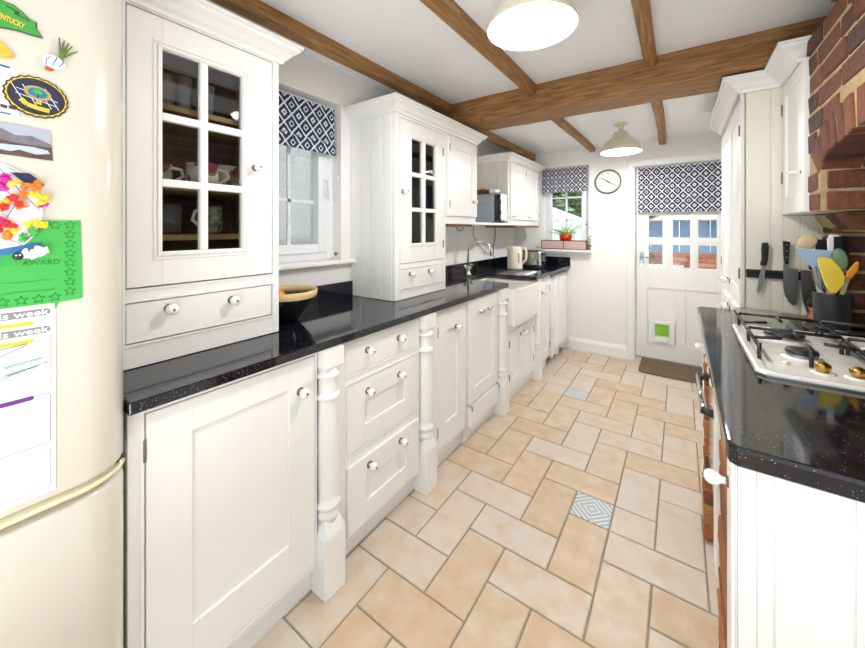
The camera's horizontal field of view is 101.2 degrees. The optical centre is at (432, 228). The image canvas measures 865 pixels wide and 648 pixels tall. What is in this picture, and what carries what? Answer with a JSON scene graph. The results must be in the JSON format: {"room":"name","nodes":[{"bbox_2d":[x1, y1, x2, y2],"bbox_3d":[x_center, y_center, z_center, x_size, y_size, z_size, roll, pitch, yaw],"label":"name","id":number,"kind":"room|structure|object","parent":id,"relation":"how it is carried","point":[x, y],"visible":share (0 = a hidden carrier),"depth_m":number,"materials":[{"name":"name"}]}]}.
{"room":"kitchen","nodes":[
{"label":"kitchen","id":0,"kind":"room"},
{"bbox_2d":[279,53,502,285],"bbox_3d":[-0.697,0.193,2.070,0.250,2.235,6.200,0,0,35],"label":"wall","id":1,"kind":"structure","parent":0,"point":[302,75],"depth_m":2.08,"materials":[{"name":"white paint"}]},
{"bbox_2d":[279,89,337,262],"bbox_3d":[-0.800,-0.274,1.850,0.152,0.903,0.682,0,0,35],"label":"window","id":2,"kind":"structure","parent":1,"relation":"in","point":[320,247],"depth_m":2.03,"materials":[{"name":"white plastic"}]},
{"bbox_2d":[279,91,335,155],"bbox_3d":[-0.758,-0.562,1.810,0.038,0.274,0.645,0,0,35],"label":"blind","id":3,"kind":"object","parent":2,"relation":"attached to","point":[304,124],"visible":0.52,"depth_m":1.91,"materials":[{"name":"fabric"}]},
{"bbox_2d":[279,259,355,270],"bbox_3d":[-0.760,0.190,1.870,0.215,0.024,0.800,0,0,35],"label":"window sill","id":4,"kind":"structure","parent":1,"relation":"attached to","point":[326,262],"depth_m":1.89,"materials":[{"name":"white paint"}]},
{"bbox_2d":[445,120,487,226],"bbox_3d":[0.113,-0.366,2.649,0.414,0.696,0.496,0,0,35],"label":"upper cabinet","id":5,"kind":"object","parent":1,"relation":"attached to","point":[461,201],"visible":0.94,"depth_m":2.51,"materials":[{"name":"white paint"}]},
{"bbox_2d":[445,226,514,265],"bbox_3d":[0.392,0.139,3.404,0.010,0.343,2.047,0,0,35],"label":"backsplash","id":6,"kind":"structure","parent":1,"relation":"attached to","point":[457,242],"depth_m":3.41,"materials":[{"name":"white"}]},
{"bbox_2d":[472,222,509,225],"bbox_3d":[0.382,-0.043,3.091,0.350,0.020,0.667,0,0,35],"label":"shelf","id":7,"kind":"object","parent":1,"relation":"attached to","point":[477,223],"visible":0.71,"depth_m":2.99,"materials":[{"name":"white paint"}]},
{"bbox_2d":[476,194,504,222],"bbox_3d":[0.506,-0.181,3.251,0.316,0.257,0.206,0,0,35],"label":"microwave","id":8,"kind":"object","parent":7,"relation":"on","point":[488,207],"visible":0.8,"depth_m":3.15,"materials":[{"name":"silver metal"}]},
{"bbox_2d":[496,193,507,220],"bbox_3d":[0.606,-0.195,3.219,0.115,0.244,0.125,0,0,35],"label":"tea towel","id":9,"kind":"object","parent":8,"relation":"on","point":[503,217],"visible":0.94,"depth_m":3.19,"materials":[{"name":"white fabric"}]},
{"bbox_2d":[477,152,545,227],"bbox_3d":[0.831,-0.355,3.698,0.394,0.680,0.972,0,0,35],"label":"upper cabinet","id":10,"kind":"object","parent":1,"relation":"attached to","point":[516,176],"visible":0.9,"depth_m":3.43,"materials":[{"name":"white paint"}]},
{"bbox_2d":[251,347,718,647],"bbox_3d":[0.722,1.350,1.019,3.780,0.081,6.143,0,0,35],"label":"floor","id":11,"kind":"structure","parent":0,"point":[571,517],"depth_m":1.48,"materials":[{"name":"tile"}]},
{"bbox_2d":[0,0,124,647],"bbox_3d":[-1.085,0.345,0.714,0.643,1.930,0.598,0,0,35],"label":"freezer","id":12,"kind":"object","parent":11,"relation":"on","point":[61,548],"visible":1,"depth_m":0.71,"materials":[{"name":"beige metal"}]},
{"bbox_2d":[0,41,14,57],"bbox_3d":[-0.763,-0.318,0.619,0.005,0.030,0.044,0,0,35],"label":"magnet","id":13,"kind":"object","parent":12,"relation":"attached to","point":[4,51],"visible":1,"depth_m":0.63},
{"bbox_2d":[0,64,18,118],"bbox_3d":[-0.777,-0.245,0.602,0.001,0.099,0.100,0,0,35],"label":"leaflet","id":14,"kind":"object","parent":12,"relation":"attached to","point":[6,72],"visible":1,"depth_m":0.63,"materials":[{"name":"white paper"}]},
{"bbox_2d":[0,0,42,37],"bbox_3d":[-0.770,-0.373,0.610,0.004,0.060,0.136,0,0,35],"label":"magnet","id":15,"kind":"object","parent":12,"relation":"attached to","point":[11,17],"visible":1,"depth_m":0.64,"materials":[{"name":"green plastic"}]},
{"bbox_2d":[0,242,49,259],"bbox_3d":[-0.743,0.040,0.637,0.014,0.031,0.077,0,0,35],"label":"magnet","id":16,"kind":"object","parent":12,"relation":"attached to","point":[36,249],"visible":1,"depth_m":0.65,"materials":[{"name":"blue"}]},
{"bbox_2d":[0,163,50,248],"bbox_3d":[-0.758,-0.035,0.615,0.015,0.164,0.134,0,0,35],"label":"craft","id":17,"kind":"object","parent":12,"relation":"attached to","point":[21,204],"visible":1,"depth_m":0.64,"materials":[{"name":"multicoloured paper"}]},
{"bbox_2d":[0,121,52,160],"bbox_3d":[-0.762,-0.162,0.623,0.001,0.064,0.132,0,0,35],"label":"postcard","id":18,"kind":"object","parent":12,"relation":"attached to","point":[15,139],"visible":1,"depth_m":0.65,"materials":[{"name":"grey paper"}]},
{"bbox_2d":[0,303,55,511],"bbox_3d":[-0.786,0.319,0.588,0.001,0.358,0.226,0,0,35],"label":"planner","id":19,"kind":"object","parent":12,"relation":"attached to","point":[27,333],"visible":1,"depth_m":0.65,"materials":[{"name":"white paper"}]},
{"bbox_2d":[2,75,68,118],"bbox_3d":[-0.735,-0.245,0.659,0.005,0.076,0.084,0,0,35],"label":"magnet","id":20,"kind":"object","parent":12,"relation":"attached to","point":[36,97],"visible":1,"depth_m":0.66,"materials":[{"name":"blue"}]},
{"bbox_2d":[0,220,82,308],"bbox_3d":[-0.770,0.069,0.611,0.001,0.172,0.243,0,0,35],"label":"certificate","id":21,"kind":"object","parent":12,"relation":"attached to","point":[54,277],"visible":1,"depth_m":0.67,"materials":[{"name":"green paper"}]},
{"bbox_2d":[42,38,77,70],"bbox_3d":[-0.716,-0.334,0.684,0.009,0.069,0.049,0,0,35],"label":"magnet","id":22,"kind":"object","parent":12,"relation":"attached to","point":[52,61],"visible":1,"depth_m":0.68,"materials":[{"name":"white ceramic"}]},
{"bbox_2d":[118,352,316,647],"bbox_3d":[-0.770,0.870,1.193,0.592,0.880,0.528,0,0,35],"label":"base cabinet","id":23,"kind":"object","parent":11,"relation":"on","point":[220,482],"visible":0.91,"depth_m":1.01,"materials":[{"name":"white paint"}]},
{"bbox_2d":[123,256,569,415],"bbox_3d":[0.167,0.370,2.528,0.645,0.120,3.800,0,0,35],"label":"countertop","id":24,"kind":"structure","parent":23,"relation":"on","point":[335,316],"depth_m":1.37,"materials":[{"name":"black stone"}]},
{"bbox_2d":[123,0,303,370],"bbox_3d":[-0.842,-0.158,1.277,0.414,1.112,0.583,0,0,35],"label":"display cabinet","id":25,"kind":"object","parent":24,"relation":"on","point":[193,290],"visible":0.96,"depth_m":1.17,"materials":[{"name":"white paint"}]},
{"bbox_2d":[162,73,175,105],"bbox_3d":[-0.873,-0.446,1.162,0.056,0.110,0.056,0,0,35],"label":"drinking glass","id":26,"kind":"object","parent":25,"relation":"on","point":[168,80],"visible":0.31,"depth_m":1.15,"materials":[{"name":"clear"}]},
{"bbox_2d":[162,204,182,233],"bbox_3d":[-0.897,-0.033,1.197,0.090,0.100,0.090,0,0,35],"label":"drinking glass","id":27,"kind":"object","parent":25,"relation":"on","point":[171,213],"visible":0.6,"depth_m":1.17,"materials":[{"name":"clear"}]},
{"bbox_2d":[162,161,184,179],"bbox_3d":[-0.909,-0.180,1.166,0.131,0.075,0.110,0,0,-11],"label":"teacup","id":28,"kind":"object","parent":25,"relation":"on","point":[167,168],"visible":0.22,"depth_m":1.17,"materials":[{"name":"white ceramic"}]},
{"bbox_2d":[174,75,192,109],"bbox_3d":[-0.863,-0.456,1.228,0.056,0.130,0.056,0,0,35],"label":"drinking glass","id":29,"kind":"object","parent":25,"relation":"on","point":[184,85],"visible":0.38,"depth_m":1.21,"materials":[{"name":"clear"}]},
{"bbox_2d":[162,103,238,143],"bbox_3d":[-0.897,-0.381,1.274,0.308,0.018,0.489,0,0,35],"label":"shelf","id":30,"kind":"object","parent":25,"relation":"attached to","point":[171,130],"depth_m":1.31,"materials":[{"name":"brown wood"}]},
{"bbox_2d":[162,187,238,200],"bbox_3d":[-0.897,-0.133,1.274,0.308,0.018,0.489,0,0,35],"label":"shelf","id":31,"kind":"object","parent":25,"relation":"attached to","point":[168,194],"depth_m":1.31,"materials":[{"name":"brown wood"}]},
{"bbox_2d":[162,233,238,240],"bbox_3d":[-0.897,0.027,1.274,0.308,0.018,0.489,0,0,35],"label":"shelf","id":32,"kind":"object","parent":25,"relation":"attached to","point":[183,236],"depth_m":1.21,"materials":[{"name":"brown wood"}]},
{"bbox_2d":[196,84,214,114],"bbox_3d":[-0.799,-0.446,1.251,0.056,0.110,0.056,0,0,35],"label":"drinking glass","id":33,"kind":"object","parent":25,"relation":"on","point":[211,90],"visible":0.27,"depth_m":1.24,"materials":[{"name":"white"}]},
{"bbox_2d":[191,206,222,233],"bbox_3d":[-0.816,-0.033,1.278,0.072,0.100,0.107,0,0,35],"label":"mug","id":34,"kind":"object","parent":25,"relation":"on","point":[215,219],"visible":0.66,"depth_m":1.27,"materials":[{"name":"white ceramic"}]},
{"bbox_2d":[185,162,229,183],"bbox_3d":[-0.787,-0.182,1.235,0.124,0.080,0.100,0,0,-12],"label":"teacup","id":35,"kind":"object","parent":25,"relation":"on","point":[191,174],"visible":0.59,"depth_m":1.21,"materials":[{"name":"white ceramic"}]},
{"bbox_2d":[218,165,238,185],"bbox_3d":[-0.789,-0.190,1.374,0.139,0.095,0.119,0,0,-10],"label":"teacup","id":36,"kind":"object","parent":25,"relation":"on","point":[233,171],"visible":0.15,"depth_m":1.33,"materials":[{"name":"white ceramic"}]},
{"bbox_2d":[279,285,317,323],"bbox_3d":[-0.632,0.331,1.543,0.253,0.137,0.253,0,0,35],"label":"fruit bowl","id":37,"kind":"object","parent":24,"relation":"on","point":[297,299],"visible":0.66,"depth_m":1.49,"materials":[{"name":"black ceramic"}]},
{"bbox_2d":[342,92,453,301],"bbox_3d":[-0.195,-0.158,2.207,0.414,1.112,0.580,0,0,35],"label":"display cabinet","id":38,"kind":"object","parent":24,"relation":"on","point":[398,142],"visible":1,"depth_m":2.06,"materials":[{"name":"white paint"}]},
{"bbox_2d":[463,240,491,274],"bbox_3d":[0.381,0.248,3.110,0.258,0.304,0.116,0,0,-10],"label":"tap","id":39,"kind":"object","parent":24,"relation":"on","point":[468,267],"visible":1,"depth_m":3.08,"materials":[{"name":"silver metal"}]},
{"bbox_2d":[477,277,539,326],"bbox_3d":[0.547,0.578,2.925,0.495,0.265,0.565,0,0,35],"label":"sink","id":40,"kind":"object","parent":24,"relation":"in","point":[523,302],"visible":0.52,"depth_m":2.75,"materials":[{"name":"white ceramic"}]},
{"bbox_2d":[506,246,527,269],"bbox_3d":[0.839,0.284,3.559,0.189,0.228,0.160,0,0,35],"label":"kettle","id":41,"kind":"object","parent":24,"relation":"on","point":[514,256],"visible":1,"depth_m":3.51,"materials":[{"name":"beige plastic"}]},
{"bbox_2d":[522,250,545,267],"bbox_3d":[1.081,0.311,3.762,0.235,0.176,0.190,0,0,35],"label":"toaster","id":42,"kind":"object","parent":24,"relation":"on","point":[535,258],"visible":0.91,"depth_m":3.69,"materials":[{"name":"silver metal"}]},
{"bbox_2d":[549,271,566,358],"bbox_3d":[1.296,0.860,3.667,0.064,0.800,0.590,0,0,35],"label":"curtain","id":43,"kind":"object","parent":24,"relation":"hanging from","point":[558,309],"visible":1,"depth_m":3.58,"materials":[{"name":"white fabric"}]},
{"bbox_2d":[310,344,345,602],"bbox_3d":[-0.397,0.870,1.312,0.121,0.880,0.092,0,0,35],"label":"pilaster","id":44,"kind":"object","parent":11,"relation":"on","point":[329,574],"visible":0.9,"depth_m":1.27,"materials":[{"name":"white paint"}]},
{"bbox_2d":[338,318,418,554],"bbox_3d":[-0.416,0.870,1.695,0.600,0.880,0.513,0,0,35],"label":"drawer unit","id":45,"kind":"object","parent":11,"relation":"on","point":[378,378],"visible":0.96,"depth_m":1.52,"materials":[{"name":"white paint"}]},
{"bbox_2d":[413,313,436,495],"bbox_3d":[-0.050,0.870,1.810,0.121,0.880,0.092,0,0,35],"label":"pilaster","id":46,"kind":"object","parent":11,"relation":"on","point":[425,481],"visible":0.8,"depth_m":1.77,"materials":[{"name":"white paint"}]},
{"bbox_2d":[432,302,465,465],"bbox_3d":[-0.110,0.870,2.142,0.592,0.880,0.381,0,0,35],"label":"base cabinet","id":47,"kind":"object","parent":11,"relation":"on","point":[449,337],"visible":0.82,"depth_m":2.00,"materials":[{"name":"white paint"}]},
{"bbox_2d":[461,291,499,442],"bbox_3d":[0.126,0.873,2.478,0.575,0.875,0.430,0,0,35],"label":"base cabinet","id":48,"kind":"object","parent":11,"relation":"on","point":[482,385],"visible":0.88,"depth_m":2.31,"materials":[{"name":"white paint"}]},
{"bbox_2d":[494,288,508,415],"bbox_3d":[0.479,0.870,2.551,0.121,0.880,0.092,0,0,35],"label":"pilaster","id":49,"kind":"object","parent":11,"relation":"on","point":[501,407],"visible":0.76,"depth_m":2.51,"materials":[{"name":"white paint"}]},
{"bbox_2d":[480,276,549,368],"bbox_3d":[0.814,0.870,3.430,0.636,0.880,0.300,0,0,35],"label":"base cabinet","id":50,"kind":"object","parent":11,"relation":"on","point":[545,287],"visible":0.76,"depth_m":3.31,"materials":[{"name":"white paint"}]},
{"bbox_2d":[506,315,534,400],"bbox_3d":[0.491,1.010,2.975,0.626,0.600,0.617,0,0,35],"label":"base cabinet","id":51,"kind":"object","parent":11,"relation":"on","point":[520,356],"visible":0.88,"depth_m":2.79,"materials":[{"name":"white paint"}]},
{"bbox_2d":[528,278,541,380],"bbox_3d":[0.893,0.870,3.128,0.121,0.880,0.092,0,0,35],"label":"pilaster","id":52,"kind":"object","parent":11,"relation":"on","point":[536,374],"visible":0.29,"depth_m":3.08,"materials":[{"name":"white paint"}]},
{"bbox_2d":[638,357,702,383],"bbox_3d":[2.228,1.304,3.265,0.555,0.011,0.425,0,0,35],"label":"door mat","id":53,"kind":"object","parent":11,"relation":"on","point":[671,370],"visible":0.7,"depth_m":3.28,"materials":[{"name":"brown fabric"}]},
{"bbox_2d":[694,343,703,465],"bbox_3d":[1.602,0.864,1.518,0.786,0.852,0.338,0,0,35],"label":"base cabinet","id":54,"kind":"object","parent":11,"relation":"on","point":[698,346],"visible":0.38,"depth_m":1.69,"materials":[{"name":"white paint"}]},
{"bbox_2d":[697,307,864,502],"bbox_3d":[1.287,0.417,1.043,0.776,0.037,1.483,0,0,35],"label":"countertop","id":55,"kind":"structure","parent":54,"relation":"on","point":[812,436],"depth_m":0.74,"materials":[{"name":"black stone"}]},
{"bbox_2d":[733,307,799,330],"bbox_3d":[1.459,0.394,1.570,0.160,0.010,0.395,0,0,35],"label":"chopping board","id":56,"kind":"object","parent":55,"relation":"on","point":[771,322],"visible":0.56,"depth_m":1.54,"materials":[{"name":"clear glass"}]},
{"bbox_2d":[731,312,864,393],"bbox_3d":[1.261,0.366,1.076,0.497,0.066,0.609,0,0,35],"label":"gas hob","id":57,"kind":"object","parent":55,"relation":"in","point":[833,360],"visible":1,"depth_m":1.07,"materials":[{"name":"white metal"}]},
{"bbox_2d":[811,290,853,330],"bbox_3d":[1.576,0.324,1.401,0.112,0.148,0.112,0,0,35],"label":"pot","id":58,"kind":"object","parent":55,"relation":"on","point":[826,307],"visible":0.87,"depth_m":1.36,"materials":[{"name":"black"}]},
{"bbox_2d":[797,234,818,291],"bbox_3d":[1.554,0.200,1.456,0.020,0.361,0.084,0,0,-42],"label":"wooden spoon","id":59,"kind":"object","parent":58,"relation":"in","point":[808,241],"visible":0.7,"depth_m":1.46,"materials":[{"name":"beige wood"}]},
{"bbox_2d":[797,234,817,248],"bbox_3d":[1.546,0.055,1.465,0.062,0.071,0.014,0,0,35],"label":"bowl","id":60,"kind":"object","parent":59,"relation":"on","point":[808,241],"depth_m":1.46,"materials":[{"name":"beige wood"}]},
{"bbox_2d":[796,248,831,292],"bbox_3d":[1.528,0.229,1.428,0.102,0.302,0.030,0,0,35],"label":"slice","id":61,"kind":"object","parent":58,"relation":"in","point":[811,256],"visible":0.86,"depth_m":1.41,"materials":[{"name":"blue plastic"}]},
{"bbox_2d":[812,266,826,292],"bbox_3d":[1.531,0.263,1.394,0.059,0.235,0.037,0,0,16],"label":"whisk","id":62,"kind":"object","parent":58,"relation":"in","point":[816,283],"visible":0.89,"depth_m":1.40,"materials":[{"name":"silver metal"}]},
{"bbox_2d":[815,239,826,288],"bbox_3d":[1.581,0.211,1.437,0.044,0.338,0.017,0,0,35],"label":"spatula","id":63,"kind":"object","parent":58,"relation":"in","point":[821,244],"visible":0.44,"depth_m":1.44,"materials":[{"name":"black plastic"}]},
{"bbox_2d":[818,257,844,293],"bbox_3d":[1.543,0.244,1.381,0.073,0.274,0.059,0,0,35],"label":"spatula","id":64,"kind":"object","parent":58,"relation":"in","point":[833,277],"visible":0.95,"depth_m":1.36,"materials":[{"name":"yellow plastic"}]},
{"bbox_2d":[825,235,841,293],"bbox_3d":[1.590,0.201,1.413,0.056,0.359,0.024,0,0,20],"label":"peeler","id":65,"kind":"object","parent":58,"relation":"in","point":[834,242],"visible":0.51,"depth_m":1.41,"materials":[{"name":"white plastic"}]},
{"bbox_2d":[831,248,847,293],"bbox_3d":[1.575,0.228,1.382,0.058,0.305,0.013,0,0,27],"label":"spoon","id":66,"kind":"object","parent":58,"relation":"in","point":[839,256],"visible":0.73,"depth_m":1.37,"materials":[{"name":"green plastic"}]},
{"bbox_2d":[831,248,847,270],"bbox_3d":[1.581,0.120,1.379,0.044,0.090,0.012,0,0,35],"label":"bowl","id":67,"kind":"object","parent":66,"relation":"on","point":[839,256],"depth_m":1.37,"materials":[{"name":"green plastic"}]},
{"bbox_2d":[842,237,850,255],"bbox_3d":[1.616,0.206,1.419,0.076,0.350,0.016,0,0,18],"label":"spatula","id":68,"kind":"object","parent":58,"relation":"in","point":[845,244],"visible":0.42,"depth_m":1.41,"materials":[{"name":"black plastic"}]},
{"bbox_2d":[839,261,858,294],"bbox_3d":[1.570,0.252,1.357,0.022,0.260,0.077,0,0,-26],"label":"spatula","id":69,"kind":"object","parent":58,"relation":"in","point":[852,271],"visible":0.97,"depth_m":1.34,"materials":[{"name":"orange plastic"}]},
{"bbox_2d":[806,0,864,328],"bbox_3d":[1.390,-0.265,0.902,0.446,1.327,1.590,0,0,35],"label":"chimney breast","id":70,"kind":"object","parent":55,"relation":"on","point":[836,49],"visible":0.78,"depth_m":1.22,"materials":[{"name":"red brick"}]},
{"bbox_2d":[695,348,713,496],"bbox_3d":[1.242,0.707,1.127,0.650,0.537,0.466,0,0,35],"label":"oven","id":71,"kind":"object","parent":11,"relation":"on","point":[704,410],"visible":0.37,"depth_m":1.32,"materials":[{"name":"silver metal"}]},
{"bbox_2d":[702,347,713,542],"bbox_3d":[1.465,0.874,1.332,0.718,0.872,0.120,0,0,35],"label":"brick pier","id":72,"kind":"object","parent":11,"relation":"on","point":[707,495],"visible":0.14,"depth_m":1.49,"materials":[{"name":"brown brick"}]},
{"bbox_2d":[714,399,720,578],"bbox_3d":[1.015,0.724,0.945,0.414,0.572,0.086,0,0,35],"label":"filler panel","id":73,"kind":"object","parent":11,"relation":"on","point":[717,436],"visible":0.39,"depth_m":1.03,"materials":[{"name":"white paint"}]},
{"bbox_2d":[717,429,726,647],"bbox_3d":[0.814,0.874,0.806,0.242,0.872,0.355,0,0,35],"label":"brick pier","id":74,"kind":"object","parent":11,"relation":"on","point":[722,519],"visible":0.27,"depth_m":0.92,"materials":[{"name":"brown brick"}]},
{"bbox_2d":[709,35,811,315],"bbox_3d":[1.922,0.281,1.866,0.674,2.059,1.341,0,0,35],"label":"tall cabinet","id":75,"kind":"object","parent":11,"relation":"on","point":[752,140],"visible":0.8,"depth_m":1.74,"materials":[{"name":"white paint"}]},
{"bbox_2d":[702,458,864,647],"bbox_3d":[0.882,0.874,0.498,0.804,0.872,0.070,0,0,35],"label":"base cabinet","id":76,"kind":"object","parent":11,"relation":"on","point":[796,552],"visible":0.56,"depth_m":0.63,"materials":[{"name":"white paint"}]},
{"bbox_2d":[206,0,835,154],"bbox_3d":[0.728,-0.944,1.028,3.780,0.163,6.120,0,0,35],"label":"ceiling","id":77,"kind":"structure","parent":0,"point":[405,38],"depth_m":1.79,"materials":[{"name":"white paint"}]},
{"bbox_2d":[210,0,450,113],"bbox_3d":[-1.012,-0.899,1.046,0.083,0.071,3.960,0,0,35],"label":"joist","id":78,"kind":"object","parent":77,"relation":"attached to","point":[257,11],"visible":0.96,"depth_m":1.72,"materials":[{"name":"brown wood"}]},
{"bbox_2d":[420,0,535,95],"bbox_3d":[-0.486,-0.898,0.680,0.076,0.075,3.960,0,0,35],"label":"joist","id":79,"kind":"object","parent":77,"relation":"attached to","point":[450,12],"visible":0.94,"depth_m":1.64,"materials":[{"name":"brown wood"}]},
{"bbox_2d":[480,131,534,160],"bbox_3d":[0.720,-0.833,3.500,0.073,0.078,1.567,0,0,35],"label":"joist","id":80,"kind":"object","parent":77,"relation":"attached to","point":[492,138],"visible":0.56,"depth_m":3.47,"materials":[{"name":"brown wood"}]},
{"bbox_2d":[487,0,578,50],"bbox_3d":[0.341,-0.807,1.225,0.302,0.235,0.302,0,0,35],"label":"ceiling lamp","id":81,"kind":"object","parent":77,"relation":"attached to","point":[518,25],"visible":1,"depth_m":1.30,"materials":[{"name":"white glass"}]},
{"bbox_2d":[551,118,594,151],"bbox_3d":[1.250,-0.842,3.131,0.062,0.059,1.567,0,0,35],"label":"joist","id":82,"kind":"object","parent":77,"relation":"attached to","point":[562,123],"visible":0.66,"depth_m":3.07,"materials":[{"name":"brown wood"}]},
{"bbox_2d":[600,122,641,155],"bbox_3d":[1.539,-0.745,2.901,0.302,0.235,0.302,0,0,35],"label":"ceiling lamp","id":83,"kind":"object","parent":77,"relation":"attached to","point":[621,143],"visible":1,"depth_m":2.85,"materials":[{"name":"beige metal"}]},
{"bbox_2d":[432,16,826,131],"bbox_3d":[1.039,-0.851,2.175,2.480,0.187,0.283,0,0,35],"label":"ceiling beam","id":84,"kind":"structure","parent":77,"relation":"attached to","point":[701,69],"depth_m":2.00,"materials":[{"name":"brown wood"}]},
{"bbox_2d":[631,0,656,67],"bbox_3d":[0.058,-0.904,0.301,0.070,0.062,3.960,0,0,35],"label":"joist","id":85,"kind":"object","parent":77,"relation":"attached to","point":[642,14],"visible":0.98,"depth_m":1.57,"materials":[{"name":"brown wood"}]},
{"bbox_2d":[651,100,665,144],"bbox_3d":[1.771,-0.841,2.768,0.069,0.062,1.567,0,0,35],"label":"joist","id":86,"kind":"object","parent":77,"relation":"attached to","point":[657,106],"visible":0.72,"depth_m":2.66,"materials":[{"name":"brown wood"}]},
{"bbox_2d":[515,132,724,347],"bbox_3d":[2.180,0.193,3.594,2.730,2.235,0.250,0,0,35],"label":"wall","id":87,"kind":"structure","parent":0,"point":[595,281],"depth_m":3.72,"materials":[{"name":"white paint"}]},
{"bbox_2d":[536,248,592,254],"bbox_3d":[1.478,0.247,3.961,0.580,0.046,0.210,0,0,35],"label":"trim","id":88,"kind":"structure","parent":87,"relation":"attached to","point":[561,251],"depth_m":3.86,"materials":[{"name":"white paint"}]},
{"bbox_2d":[541,240,587,249],"bbox_3d":[1.450,0.174,3.910,0.480,0.098,0.075,0,0,35],"label":"planter","id":89,"kind":"object","parent":88,"relation":"on","point":[545,244],"visible":0.87,"depth_m":3.87,"materials":[{"name":"pink ceramic"}]},
{"bbox_2d":[549,222,580,240],"bbox_3d":[1.482,0.072,3.970,0.406,0.302,0.136,0,0,35],"label":"potted plant","id":90,"kind":"object","parent":88,"relation":"on","point":[564,235],"visible":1,"depth_m":3.93,"materials":[{"name":"green plant"}]},
{"bbox_2d":[544,166,588,243],"bbox_3d":[1.524,-0.234,4.027,0.500,0.913,0.109,0,0,35],"label":"window","id":91,"kind":"structure","parent":87,"relation":"in","point":[548,197],"depth_m":4.02,"materials":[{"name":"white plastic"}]},
{"bbox_2d":[542,166,586,193],"bbox_3d":[1.455,-0.542,3.929,0.478,0.274,0.038,0,0,35],"label":"blind","id":92,"kind":"object","parent":91,"relation":"attached to","point":[568,179],"visible":0.98,"depth_m":3.92,"materials":[{"name":"fabric"}]},
{"bbox_2d":[569,337,629,359],"bbox_3d":[1.741,1.248,3.735,0.590,0.125,0.020,0,0,35],"label":"baseboard","id":93,"kind":"structure","parent":87,"relation":"attached to","point":[614,350],"depth_m":3.72,"materials":[{"name":"white paint"}]},
{"bbox_2d":[594,169,621,193],"bbox_3d":[1.815,-0.490,3.676,0.254,0.254,0.030,0,0,35],"label":"wall clock","id":94,"kind":"object","parent":87,"relation":"attached to","point":[608,181],"visible":1,"depth_m":3.67,"materials":[{"name":"grey metal"}]},
{"bbox_2d":[626,151,721,359],"bbox_3d":[2.391,0.307,3.370,0.967,2.005,0.176,0,0,35],"label":"trim","id":95,"kind":"structure","parent":87,"relation":"attached to","point":[632,165],"depth_m":3.55,"materials":[{"name":"white paint"}]},
{"bbox_2d":[638,161,721,212],"bbox_3d":[2.395,-0.392,3.391,0.745,0.454,0.038,0,0,35],"label":"blind","id":96,"kind":"object","parent":87,"relation":"attached to","point":[694,186],"visible":0.86,"depth_m":3.40,"materials":[{"name":"fabric"}]},
{"bbox_2d":[636,169,724,366],"bbox_3d":[2.420,0.338,3.410,0.805,1.915,0.098,0,0,35],"label":"door","id":97,"kind":"structure","parent":87,"relation":"in","point":[668,298],"depth_m":3.48,"materials":[{"name":"white paint"}]},
{"bbox_3d":[1.848,0.193,0.248,1.050,2.235,6.120,0,0,35],"label":"wall","id":98,"kind":"structure","parent":0,"visible":0},
{"bbox_2d":[783,215,824,314],"bbox_3d":[1.852,0.168,1.564,0.446,0.461,0.014,0,0,35],"label":"wall panel","id":99,"kind":"object","parent":98,"relation":"attached to","point":[794,227],"visible":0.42,"depth_m":1.66,"materials":[{"name":"beige paint"}]},
{"bbox_2d":[746,269,800,279],"bbox_3d":[1.646,0.218,1.686,0.239,0.040,0.020,0,0,35],"label":"rack","id":100,"kind":"object","parent":99,"relation":"attached to","point":[772,274],"visible":0.6,"depth_m":1.70,"materials":[{"name":"black plastic"}]},
{"bbox_2d":[757,242,768,292],"bbox_3d":[1.589,0.190,1.708,0.042,0.250,0.018,0,0,35],"label":"kitchen knife","id":101,"kind":"object","parent":100,"relation":"attached to","point":[765,246],"visible":1,"depth_m":1.70,"materials":[{"name":"silver metal"}]},
{"bbox_2d":[782,241,797,304],"bbox_3d":[1.666,0.205,1.653,0.052,0.299,0.019,0,0,35],"label":"kitchen knife","id":102,"kind":"object","parent":100,"relation":"attached to","point":[790,275],"visible":1,"depth_m":1.65,"materials":[{"name":"silver metal"}]},
{"bbox_2d":[801,264,815,313],"bbox_3d":[1.721,0.251,1.615,0.065,0.282,0.018,0,0,35],"label":"kitchen knife","id":103,"kind":"object","parent":100,"relation":"attached to","point":[807,282],"visible":0.37,"depth_m":1.62,"materials":[{"name":"silver metal"}]},
{"bbox_2d":[781,57,864,214],"bbox_3d":[1.726,-0.370,1.423,0.490,0.610,0.358,0,0,35],"label":"upper cabinet","id":104,"kind":"object","parent":98,"relation":"attached to","point":[795,114],"visible":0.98,"depth_m":1.50,"materials":[{"name":"white paint"}]},
{"label":"outside","id":105,"kind":"structure","parent":0,"visible":0},
{"bbox_3d":[7.531,1.495,10.816,18.000,0.130,17.640,0,0,35],"label":"ground","id":106,"kind":"structure","parent":105,"visible":0},
{"bbox_2d":[553,207,581,240],"bbox_3d":[2.360,0.345,7.721,2.250,2.170,1.430,0,0,35],"label":"conservatory","id":107,"kind":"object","parent":106,"relation":"on","point":[558,214],"visible":0.05,"depth_m":6.81,"materials":[{"name":"white"}]},
{"bbox_2d":[553,191,581,217],"bbox_3d":[3.576,-0.472,12.151,3.389,3.872,2.695,0,0,35],"label":"tree","id":108,"kind":"object","parent":106,"relation":"on","point":[573,203],"visible":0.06,"depth_m":11.15,"materials":[{"name":"green plant"}]},
{"bbox_2d":[649,215,716,268],"bbox_3d":[5.591,0.090,5.849,4.293,2.680,2.090,0,0,35],"label":"outbuilding","id":109,"kind":"structure","parent":106,"relation":"on","point":[707,259],"depth_m":5.74,"materials":[{"name":"brick"}]},
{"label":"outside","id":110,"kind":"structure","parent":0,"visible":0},
{"bbox_2d":[279,144,309,244],"bbox_3d":[-1.833,-0.590,2.312,0.250,4.200,6.700,0,0,35],"label":"wall","id":111,"kind":"structure","parent":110,"point":[300,158],"depth_m":3.05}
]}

